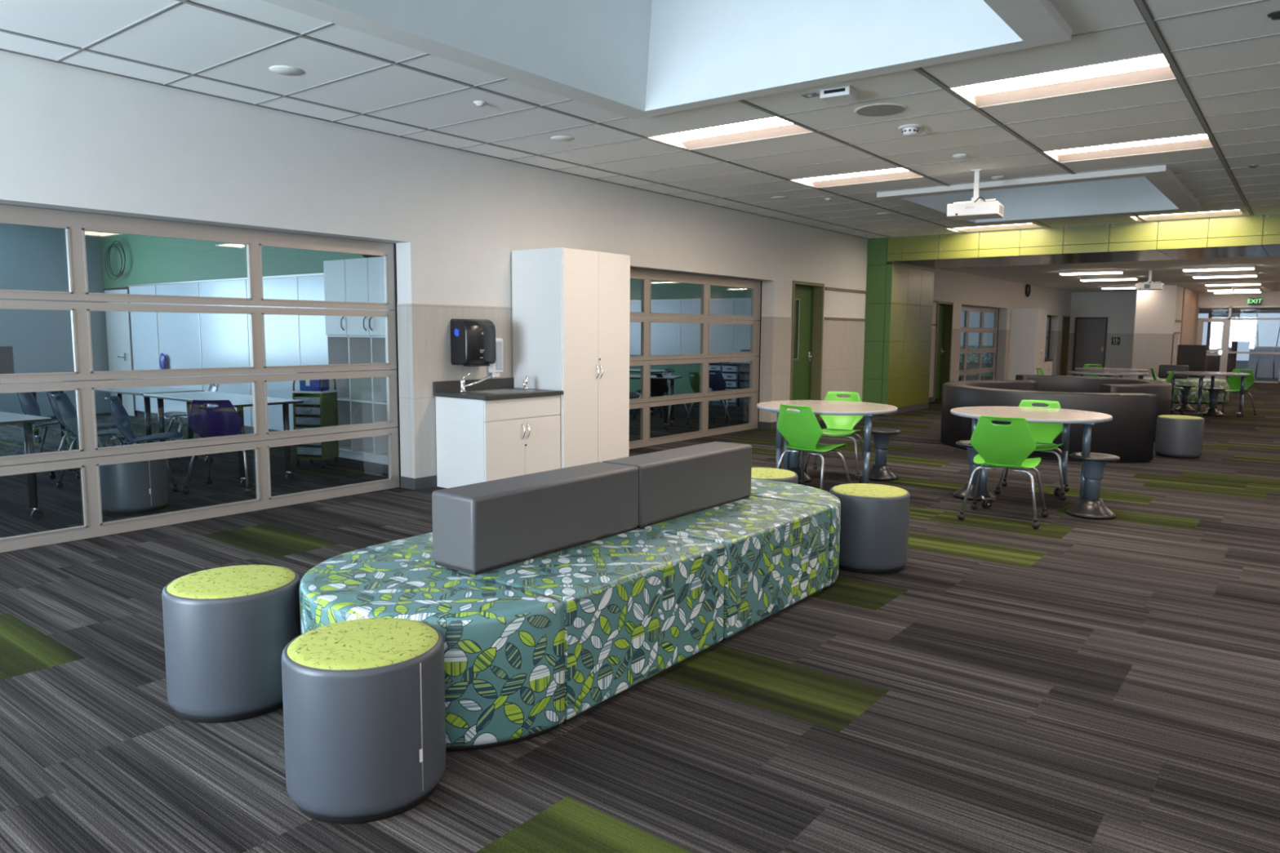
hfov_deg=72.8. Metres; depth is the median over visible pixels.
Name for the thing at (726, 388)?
tray
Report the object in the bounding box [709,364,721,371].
tray
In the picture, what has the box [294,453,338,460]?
shelf
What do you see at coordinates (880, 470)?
stool
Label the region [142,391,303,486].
table
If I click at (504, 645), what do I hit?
bench
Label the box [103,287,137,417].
door
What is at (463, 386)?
faucet
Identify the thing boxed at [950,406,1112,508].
round table
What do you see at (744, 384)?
tray
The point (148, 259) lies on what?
wall partition
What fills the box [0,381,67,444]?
table
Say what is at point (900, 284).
wall
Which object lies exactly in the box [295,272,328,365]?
panel
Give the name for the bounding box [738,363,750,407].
storage unit
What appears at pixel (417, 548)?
bench
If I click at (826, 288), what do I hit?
trim
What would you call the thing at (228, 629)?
round ottoman
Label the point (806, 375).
door
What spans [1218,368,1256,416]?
chair
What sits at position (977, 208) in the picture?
projector
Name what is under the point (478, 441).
base cabinet
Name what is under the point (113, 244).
ornament
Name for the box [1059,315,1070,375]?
door
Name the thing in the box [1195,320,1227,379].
door
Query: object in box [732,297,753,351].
panel
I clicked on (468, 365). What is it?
paper towel
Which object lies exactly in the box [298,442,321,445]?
tray
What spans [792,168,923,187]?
ceiling light
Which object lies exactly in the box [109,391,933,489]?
baseboard
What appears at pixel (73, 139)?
wall
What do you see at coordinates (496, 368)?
soap dispenser
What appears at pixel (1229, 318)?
window
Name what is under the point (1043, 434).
chair
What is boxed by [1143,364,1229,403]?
bench
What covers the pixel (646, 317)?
door
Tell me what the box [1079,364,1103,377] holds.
chair
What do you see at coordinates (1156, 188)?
skylight
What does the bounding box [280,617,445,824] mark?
round ottoman
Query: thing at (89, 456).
door
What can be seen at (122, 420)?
chair
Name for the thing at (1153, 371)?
chair
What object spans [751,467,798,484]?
round ottoman
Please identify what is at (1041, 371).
chair
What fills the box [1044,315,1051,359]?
window
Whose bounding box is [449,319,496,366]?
paper towel dispenser
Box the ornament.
[104,240,125,279]
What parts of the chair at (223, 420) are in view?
leg, leg, backrest, leg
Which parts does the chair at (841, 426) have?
leg, leg, seat, backrest, leg, leg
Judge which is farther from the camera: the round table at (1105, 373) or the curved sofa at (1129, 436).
the round table at (1105, 373)
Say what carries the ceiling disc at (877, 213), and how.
attached to the ceiling at (1223, 56)
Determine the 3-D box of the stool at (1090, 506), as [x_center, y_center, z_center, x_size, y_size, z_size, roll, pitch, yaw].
[3.444,0.446,6.609,0.340,0.462,0.340,5,8,37]
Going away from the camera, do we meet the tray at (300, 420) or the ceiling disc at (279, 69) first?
the ceiling disc at (279, 69)
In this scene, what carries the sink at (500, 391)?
in the countertop
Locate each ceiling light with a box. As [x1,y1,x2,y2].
[648,116,812,150]
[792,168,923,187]
[945,222,1041,232]
[951,53,1175,107]
[1044,133,1213,162]
[1129,209,1242,222]
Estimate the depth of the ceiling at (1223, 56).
6.09 m
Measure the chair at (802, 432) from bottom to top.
0.790 m
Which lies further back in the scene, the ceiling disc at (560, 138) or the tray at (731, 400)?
the tray at (731, 400)
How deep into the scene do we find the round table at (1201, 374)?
14.58 m
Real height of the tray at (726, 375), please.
0.112 m
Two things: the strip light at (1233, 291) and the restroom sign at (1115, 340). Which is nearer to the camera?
the strip light at (1233, 291)
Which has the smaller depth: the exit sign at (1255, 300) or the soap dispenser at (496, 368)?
the soap dispenser at (496, 368)
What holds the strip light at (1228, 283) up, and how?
attached to the ceiling at (1170, 273)
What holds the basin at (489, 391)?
in the sink at (500, 391)
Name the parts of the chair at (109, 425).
backrest, leg, seat, leg, leg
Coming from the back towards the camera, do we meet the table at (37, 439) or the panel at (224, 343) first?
the panel at (224, 343)
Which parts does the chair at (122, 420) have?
backrest, seat, leg, leg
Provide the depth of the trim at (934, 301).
22.79 m
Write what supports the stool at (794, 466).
on the floor
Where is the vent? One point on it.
(1001, 206)
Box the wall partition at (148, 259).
[99,231,991,403]
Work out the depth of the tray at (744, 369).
15.88 m
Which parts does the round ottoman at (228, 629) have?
panel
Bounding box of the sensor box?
[819,85,857,103]
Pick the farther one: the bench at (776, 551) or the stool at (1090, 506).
the stool at (1090, 506)
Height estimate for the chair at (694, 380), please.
0.790 m
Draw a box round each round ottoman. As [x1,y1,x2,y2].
[98,458,168,514]
[161,564,300,723]
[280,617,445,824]
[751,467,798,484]
[829,483,910,573]
[1154,414,1204,458]
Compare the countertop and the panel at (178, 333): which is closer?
the countertop
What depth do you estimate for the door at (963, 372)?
20.49 m
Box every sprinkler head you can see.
[473,100,486,106]
[1247,164,1259,168]
[1266,10,1279,20]
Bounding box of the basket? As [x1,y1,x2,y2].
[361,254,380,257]
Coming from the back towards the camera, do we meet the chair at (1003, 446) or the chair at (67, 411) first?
the chair at (67, 411)
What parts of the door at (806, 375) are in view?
handle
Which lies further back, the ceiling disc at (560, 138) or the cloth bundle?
the cloth bundle
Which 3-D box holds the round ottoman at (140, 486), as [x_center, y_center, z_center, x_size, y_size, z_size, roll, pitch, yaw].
[-3.845,0.398,6.593,0.463,0.459,0.460,5,8,37]
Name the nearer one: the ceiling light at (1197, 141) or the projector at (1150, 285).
the ceiling light at (1197, 141)
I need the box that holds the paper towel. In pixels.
[463,364,489,366]
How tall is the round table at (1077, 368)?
0.742 m
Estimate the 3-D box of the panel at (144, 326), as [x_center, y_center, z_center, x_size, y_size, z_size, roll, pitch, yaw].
[-7.420,-1.167,13.029,0.900,1.915,0.028,5,8,37]
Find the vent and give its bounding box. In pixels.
[999,204,1003,214]
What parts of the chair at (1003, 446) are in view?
leg, leg, backrest, seat, leg, leg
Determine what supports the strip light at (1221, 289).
attached to the ceiling at (1170, 273)
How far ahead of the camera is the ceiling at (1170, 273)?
18.34 m
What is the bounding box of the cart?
[291,378,338,468]
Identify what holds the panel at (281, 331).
attached to the wall partition at (148, 259)
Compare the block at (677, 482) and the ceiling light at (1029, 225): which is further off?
the ceiling light at (1029, 225)
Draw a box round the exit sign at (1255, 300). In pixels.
[1247,293,1262,304]
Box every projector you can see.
[946,168,1004,220]
[1134,270,1164,290]
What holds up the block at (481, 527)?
on the bench at (417, 548)
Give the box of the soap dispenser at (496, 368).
[488,337,502,377]
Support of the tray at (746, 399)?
on the storage unit at (744, 368)
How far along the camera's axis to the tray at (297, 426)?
8.62 m
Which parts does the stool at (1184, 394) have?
seat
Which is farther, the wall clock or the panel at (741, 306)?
the wall clock
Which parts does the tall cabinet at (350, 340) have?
door, door, door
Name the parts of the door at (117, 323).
handle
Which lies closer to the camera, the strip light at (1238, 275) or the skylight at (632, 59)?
the skylight at (632, 59)
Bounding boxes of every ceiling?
[0,0,1279,239]
[940,255,1279,293]
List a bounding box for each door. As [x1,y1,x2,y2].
[0,204,400,552]
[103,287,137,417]
[629,268,762,448]
[790,280,824,421]
[933,301,953,401]
[959,305,999,381]
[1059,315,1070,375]
[1071,317,1108,377]
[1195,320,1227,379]
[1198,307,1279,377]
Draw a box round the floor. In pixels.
[0,375,1279,852]
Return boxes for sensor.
[952,154,967,159]
[991,175,1004,180]
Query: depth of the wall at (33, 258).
13.21 m
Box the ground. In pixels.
[1226,360,1278,381]
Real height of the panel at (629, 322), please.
1.135 m
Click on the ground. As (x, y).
(1239, 364)
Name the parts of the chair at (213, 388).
leg, seat, leg, backrest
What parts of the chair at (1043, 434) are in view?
leg, leg, backrest, seat, leg, leg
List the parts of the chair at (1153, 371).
backrest, seat, leg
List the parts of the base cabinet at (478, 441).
door, false drawer, door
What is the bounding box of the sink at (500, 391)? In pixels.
[466,388,537,394]
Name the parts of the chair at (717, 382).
backrest, leg, leg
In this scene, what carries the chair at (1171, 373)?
on the floor
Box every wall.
[0,50,1071,396]
[0,223,110,417]
[862,213,1279,415]
[928,328,1178,397]
[1069,285,1183,378]
[1197,291,1279,306]
[1248,346,1279,377]
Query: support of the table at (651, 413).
on the floor
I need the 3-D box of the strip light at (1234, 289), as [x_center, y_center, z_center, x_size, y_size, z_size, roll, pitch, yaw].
[16.369,-3.698,23.430,0.560,0.062,0.300,5,8,37]
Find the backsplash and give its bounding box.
[433,377,514,392]
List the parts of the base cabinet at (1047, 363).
door, door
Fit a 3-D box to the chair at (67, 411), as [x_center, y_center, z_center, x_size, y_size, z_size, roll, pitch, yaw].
[-4.832,0.106,7.678,0.568,0.790,0.560,-1,7,-17]
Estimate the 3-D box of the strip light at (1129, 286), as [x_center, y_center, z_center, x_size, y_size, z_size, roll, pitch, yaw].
[12.858,-3.676,22.986,1.120,0.062,0.300,5,8,37]
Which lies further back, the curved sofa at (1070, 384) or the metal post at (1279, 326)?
the metal post at (1279, 326)
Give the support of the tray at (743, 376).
on the storage unit at (744, 368)
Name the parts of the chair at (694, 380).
leg, backrest, leg, leg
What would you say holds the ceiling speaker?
attached to the ceiling at (1223, 56)
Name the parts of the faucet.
spout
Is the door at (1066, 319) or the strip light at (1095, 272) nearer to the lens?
the strip light at (1095, 272)
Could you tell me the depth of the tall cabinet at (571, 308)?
8.12 m
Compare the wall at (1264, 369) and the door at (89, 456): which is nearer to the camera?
the door at (89, 456)
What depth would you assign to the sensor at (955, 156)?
7.64 m
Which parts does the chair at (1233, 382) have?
leg, seat, leg, backrest, leg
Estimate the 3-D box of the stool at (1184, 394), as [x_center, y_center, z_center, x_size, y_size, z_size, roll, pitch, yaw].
[9.998,-0.527,15.940,0.340,0.462,0.340,5,8,37]
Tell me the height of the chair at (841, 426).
0.790 m
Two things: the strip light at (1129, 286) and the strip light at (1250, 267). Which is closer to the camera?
the strip light at (1250, 267)
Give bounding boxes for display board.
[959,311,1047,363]
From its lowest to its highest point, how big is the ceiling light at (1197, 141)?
0.049 m
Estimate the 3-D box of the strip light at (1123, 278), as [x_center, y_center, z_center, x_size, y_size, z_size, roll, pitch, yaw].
[10.570,-3.321,19.591,1.120,0.062,0.300,5,8,37]
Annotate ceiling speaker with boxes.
[854,103,906,116]
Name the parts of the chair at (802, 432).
leg, backrest, leg, seat, leg, leg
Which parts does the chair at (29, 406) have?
backrest, leg, leg, seat, leg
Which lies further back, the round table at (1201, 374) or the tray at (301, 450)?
the round table at (1201, 374)
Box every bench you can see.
[298,547,564,751]
[365,532,458,572]
[457,528,724,724]
[640,495,830,641]
[750,479,840,589]
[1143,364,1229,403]
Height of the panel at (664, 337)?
1.135 m
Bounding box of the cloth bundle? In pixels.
[159,352,167,368]
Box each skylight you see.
[261,0,1071,119]
[876,164,1200,225]
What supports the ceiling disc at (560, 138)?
attached to the ceiling at (1223, 56)
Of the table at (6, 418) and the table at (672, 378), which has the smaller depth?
the table at (6, 418)
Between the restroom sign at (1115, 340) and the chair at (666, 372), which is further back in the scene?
the restroom sign at (1115, 340)
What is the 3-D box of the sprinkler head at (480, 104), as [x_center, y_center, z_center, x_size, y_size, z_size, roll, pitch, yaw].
[-1.109,-2.232,6.017,0.090,0.024,0.090,5,8,37]
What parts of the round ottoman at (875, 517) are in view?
panel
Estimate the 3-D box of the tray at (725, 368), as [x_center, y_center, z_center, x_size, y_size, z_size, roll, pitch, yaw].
[1.776,-1.082,16.225,0.318,0.112,0.426,5,8,37]
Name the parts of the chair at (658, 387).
backrest, leg, leg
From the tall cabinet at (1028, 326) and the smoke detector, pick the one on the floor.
the tall cabinet at (1028, 326)
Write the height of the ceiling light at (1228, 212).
0.049 m
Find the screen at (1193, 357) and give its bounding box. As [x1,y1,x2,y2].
[1176,344,1206,377]
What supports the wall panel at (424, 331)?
attached to the wall at (73, 139)
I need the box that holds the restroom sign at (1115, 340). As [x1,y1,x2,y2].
[1111,337,1119,345]
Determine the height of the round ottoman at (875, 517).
0.459 m
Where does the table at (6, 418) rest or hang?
on the floor
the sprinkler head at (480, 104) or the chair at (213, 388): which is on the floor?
the chair at (213, 388)
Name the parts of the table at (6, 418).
leg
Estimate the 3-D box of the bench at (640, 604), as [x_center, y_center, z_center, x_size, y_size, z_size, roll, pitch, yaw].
[-0.168,0.757,3.572,0.575,0.460,1.028,5,8,37]
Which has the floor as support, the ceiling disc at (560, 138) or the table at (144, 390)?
the table at (144, 390)
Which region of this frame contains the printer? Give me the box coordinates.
[729,349,750,364]
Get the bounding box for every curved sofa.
[940,380,1156,462]
[1015,374,1172,441]
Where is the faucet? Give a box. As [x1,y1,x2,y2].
[459,372,494,392]
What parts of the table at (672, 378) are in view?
leg, leg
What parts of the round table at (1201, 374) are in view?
leg, leg, leg, leg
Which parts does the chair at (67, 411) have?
backrest, leg, seat, leg, leg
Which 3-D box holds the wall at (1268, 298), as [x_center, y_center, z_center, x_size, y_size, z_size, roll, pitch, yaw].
[19.011,-3.678,24.936,5.100,0.410,0.100,5,8,37]
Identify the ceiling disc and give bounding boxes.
[269,65,303,75]
[550,135,574,142]
[771,196,788,199]
[876,213,891,214]
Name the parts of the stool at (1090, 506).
seat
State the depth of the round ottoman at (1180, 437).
9.73 m
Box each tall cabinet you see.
[323,256,388,465]
[511,247,630,468]
[1007,308,1047,380]
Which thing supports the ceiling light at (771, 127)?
attached to the ceiling at (1223, 56)
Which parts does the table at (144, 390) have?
leg, leg, leg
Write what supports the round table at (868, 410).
on the floor
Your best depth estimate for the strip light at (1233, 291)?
24.74 m
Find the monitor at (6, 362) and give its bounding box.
[0,346,14,373]
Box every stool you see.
[785,448,812,482]
[862,427,900,480]
[953,440,995,500]
[1066,452,1119,519]
[1173,384,1196,411]
[1200,387,1226,415]
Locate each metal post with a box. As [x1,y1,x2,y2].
[1254,313,1258,377]
[1272,326,1279,378]
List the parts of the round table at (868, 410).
leg, leg, leg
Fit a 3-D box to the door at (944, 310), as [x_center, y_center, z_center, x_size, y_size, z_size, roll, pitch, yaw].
[6.116,-1.553,17.932,0.310,2.018,0.946,5,8,37]
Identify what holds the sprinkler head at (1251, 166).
attached to the ceiling at (1223, 56)
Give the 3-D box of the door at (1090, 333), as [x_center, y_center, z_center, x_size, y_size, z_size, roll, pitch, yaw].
[13.767,-2.383,26.569,0.890,1.900,0.162,5,8,37]
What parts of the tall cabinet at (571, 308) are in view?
door, door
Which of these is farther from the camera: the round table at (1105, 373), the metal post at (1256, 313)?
the metal post at (1256, 313)
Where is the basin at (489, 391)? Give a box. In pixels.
[473,389,525,393]
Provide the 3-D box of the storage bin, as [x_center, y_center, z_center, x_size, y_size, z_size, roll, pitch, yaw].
[-3.245,-0.453,8.657,0.238,0.185,0.209,2,6,12]
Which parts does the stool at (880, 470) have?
seat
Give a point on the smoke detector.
(911, 130)
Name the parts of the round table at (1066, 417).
leg, leg, leg, leg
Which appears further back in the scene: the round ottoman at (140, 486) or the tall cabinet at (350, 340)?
the tall cabinet at (350, 340)
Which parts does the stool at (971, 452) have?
seat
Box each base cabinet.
[435,395,560,488]
[1044,359,1053,375]
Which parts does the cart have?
handle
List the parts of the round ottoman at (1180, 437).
panel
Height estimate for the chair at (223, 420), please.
0.790 m
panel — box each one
[128,283,159,413]
[154,280,202,417]
[196,277,251,426]
[244,274,299,431]
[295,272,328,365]
[390,303,865,478]
[629,322,630,355]
[630,299,679,355]
[679,297,733,354]
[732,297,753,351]
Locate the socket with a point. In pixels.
(812, 94)
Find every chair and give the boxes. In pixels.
[16,391,78,468]
[45,391,117,479]
[52,393,124,488]
[104,395,191,492]
[164,383,223,458]
[182,400,271,493]
[631,368,675,421]
[649,373,693,430]
[684,371,732,426]
[708,369,748,422]
[776,404,851,489]
[804,391,864,479]
[957,415,1048,528]
[994,400,1069,500]
[1035,368,1044,375]
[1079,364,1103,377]
[1150,368,1184,414]
[1165,370,1175,382]
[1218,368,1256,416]
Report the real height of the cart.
0.913 m
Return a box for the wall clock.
[1025,284,1031,297]
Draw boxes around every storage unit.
[708,362,739,406]
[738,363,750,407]
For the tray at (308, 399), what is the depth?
8.55 m
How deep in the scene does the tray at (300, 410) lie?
8.57 m
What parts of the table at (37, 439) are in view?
leg, leg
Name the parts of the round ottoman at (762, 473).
panel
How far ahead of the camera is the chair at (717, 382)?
13.32 m
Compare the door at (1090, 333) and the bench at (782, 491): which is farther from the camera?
the door at (1090, 333)
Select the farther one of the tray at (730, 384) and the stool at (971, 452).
the tray at (730, 384)
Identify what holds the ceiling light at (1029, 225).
attached to the ceiling at (1223, 56)
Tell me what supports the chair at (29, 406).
on the floor
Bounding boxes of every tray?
[293,395,319,404]
[294,404,320,415]
[294,414,320,425]
[295,424,320,429]
[296,444,321,455]
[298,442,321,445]
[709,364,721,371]
[721,364,737,372]
[721,372,737,379]
[722,398,736,403]
[724,380,737,387]
[724,387,737,390]
[739,373,749,380]
[739,396,749,404]
[740,365,750,373]
[740,381,749,388]
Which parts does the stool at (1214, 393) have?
seat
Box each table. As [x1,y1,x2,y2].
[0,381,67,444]
[0,411,52,519]
[75,386,204,459]
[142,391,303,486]
[629,368,674,416]
[629,374,682,429]
[756,400,897,483]
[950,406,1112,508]
[1068,370,1148,379]
[1075,367,1147,378]
[1166,371,1250,417]
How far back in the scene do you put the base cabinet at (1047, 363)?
22.44 m
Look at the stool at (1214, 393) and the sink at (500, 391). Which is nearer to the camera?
the sink at (500, 391)
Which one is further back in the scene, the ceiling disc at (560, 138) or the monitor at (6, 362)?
the monitor at (6, 362)
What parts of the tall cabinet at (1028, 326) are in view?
door, door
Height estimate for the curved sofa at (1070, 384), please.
0.744 m
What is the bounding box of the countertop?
[433,377,563,400]
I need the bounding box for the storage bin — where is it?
[298,371,330,391]
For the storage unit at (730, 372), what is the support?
on the floor
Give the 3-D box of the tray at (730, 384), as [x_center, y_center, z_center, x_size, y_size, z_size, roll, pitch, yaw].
[1.774,-0.800,16.256,0.318,0.112,0.426,5,8,37]
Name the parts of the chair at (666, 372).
seat, backrest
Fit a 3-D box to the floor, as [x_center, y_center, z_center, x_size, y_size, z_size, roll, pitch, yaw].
[5.323,-0.082,14.633,21.500,0.200,36.750,5,8,37]
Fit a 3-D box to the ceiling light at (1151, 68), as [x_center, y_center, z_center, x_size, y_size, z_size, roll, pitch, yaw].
[2.635,-2.174,5.443,1.219,0.049,0.610,5,8,37]
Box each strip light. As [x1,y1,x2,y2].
[1059,269,1123,275]
[1080,276,1137,281]
[1101,285,1135,289]
[1182,265,1255,271]
[1192,273,1257,278]
[1204,282,1261,286]
[1207,288,1232,291]
[1213,290,1261,293]
[1233,288,1259,291]
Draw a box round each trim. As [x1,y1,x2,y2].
[824,286,866,320]
[932,300,1182,333]
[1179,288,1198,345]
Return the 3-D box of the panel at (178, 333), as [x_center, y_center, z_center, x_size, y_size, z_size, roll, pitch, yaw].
[-6.558,-1.088,12.367,1.280,1.915,0.028,5,8,37]
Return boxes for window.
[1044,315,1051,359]
[1195,305,1279,383]
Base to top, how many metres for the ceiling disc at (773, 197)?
0.009 m
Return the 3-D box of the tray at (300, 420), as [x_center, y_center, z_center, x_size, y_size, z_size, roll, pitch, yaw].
[-3.252,-0.064,8.679,0.276,0.072,0.266,2,6,12]
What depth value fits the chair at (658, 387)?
12.20 m
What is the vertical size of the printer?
0.250 m
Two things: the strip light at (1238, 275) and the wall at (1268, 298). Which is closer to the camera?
the strip light at (1238, 275)
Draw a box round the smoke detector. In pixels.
[897,124,922,136]
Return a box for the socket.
[800,92,819,97]
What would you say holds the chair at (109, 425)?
on the floor
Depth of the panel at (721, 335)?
16.94 m
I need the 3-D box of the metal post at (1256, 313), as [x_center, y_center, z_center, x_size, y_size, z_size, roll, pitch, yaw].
[20.341,-2.701,28.642,0.179,2.223,0.040,5,8,37]
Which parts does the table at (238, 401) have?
leg, leg, leg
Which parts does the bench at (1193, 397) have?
backrest, seat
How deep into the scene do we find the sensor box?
5.61 m
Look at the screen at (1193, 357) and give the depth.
19.77 m
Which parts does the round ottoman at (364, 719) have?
panel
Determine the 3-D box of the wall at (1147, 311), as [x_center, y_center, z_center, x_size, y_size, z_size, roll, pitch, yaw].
[14.199,-2.650,25.545,3.100,2.660,5.000,5,8,37]
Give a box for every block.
[431,462,638,574]
[602,441,751,528]
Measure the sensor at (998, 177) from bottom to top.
0.032 m
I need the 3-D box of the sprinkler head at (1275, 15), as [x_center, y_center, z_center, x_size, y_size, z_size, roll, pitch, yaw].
[3.121,-2.006,4.246,0.090,0.024,0.090,5,8,37]

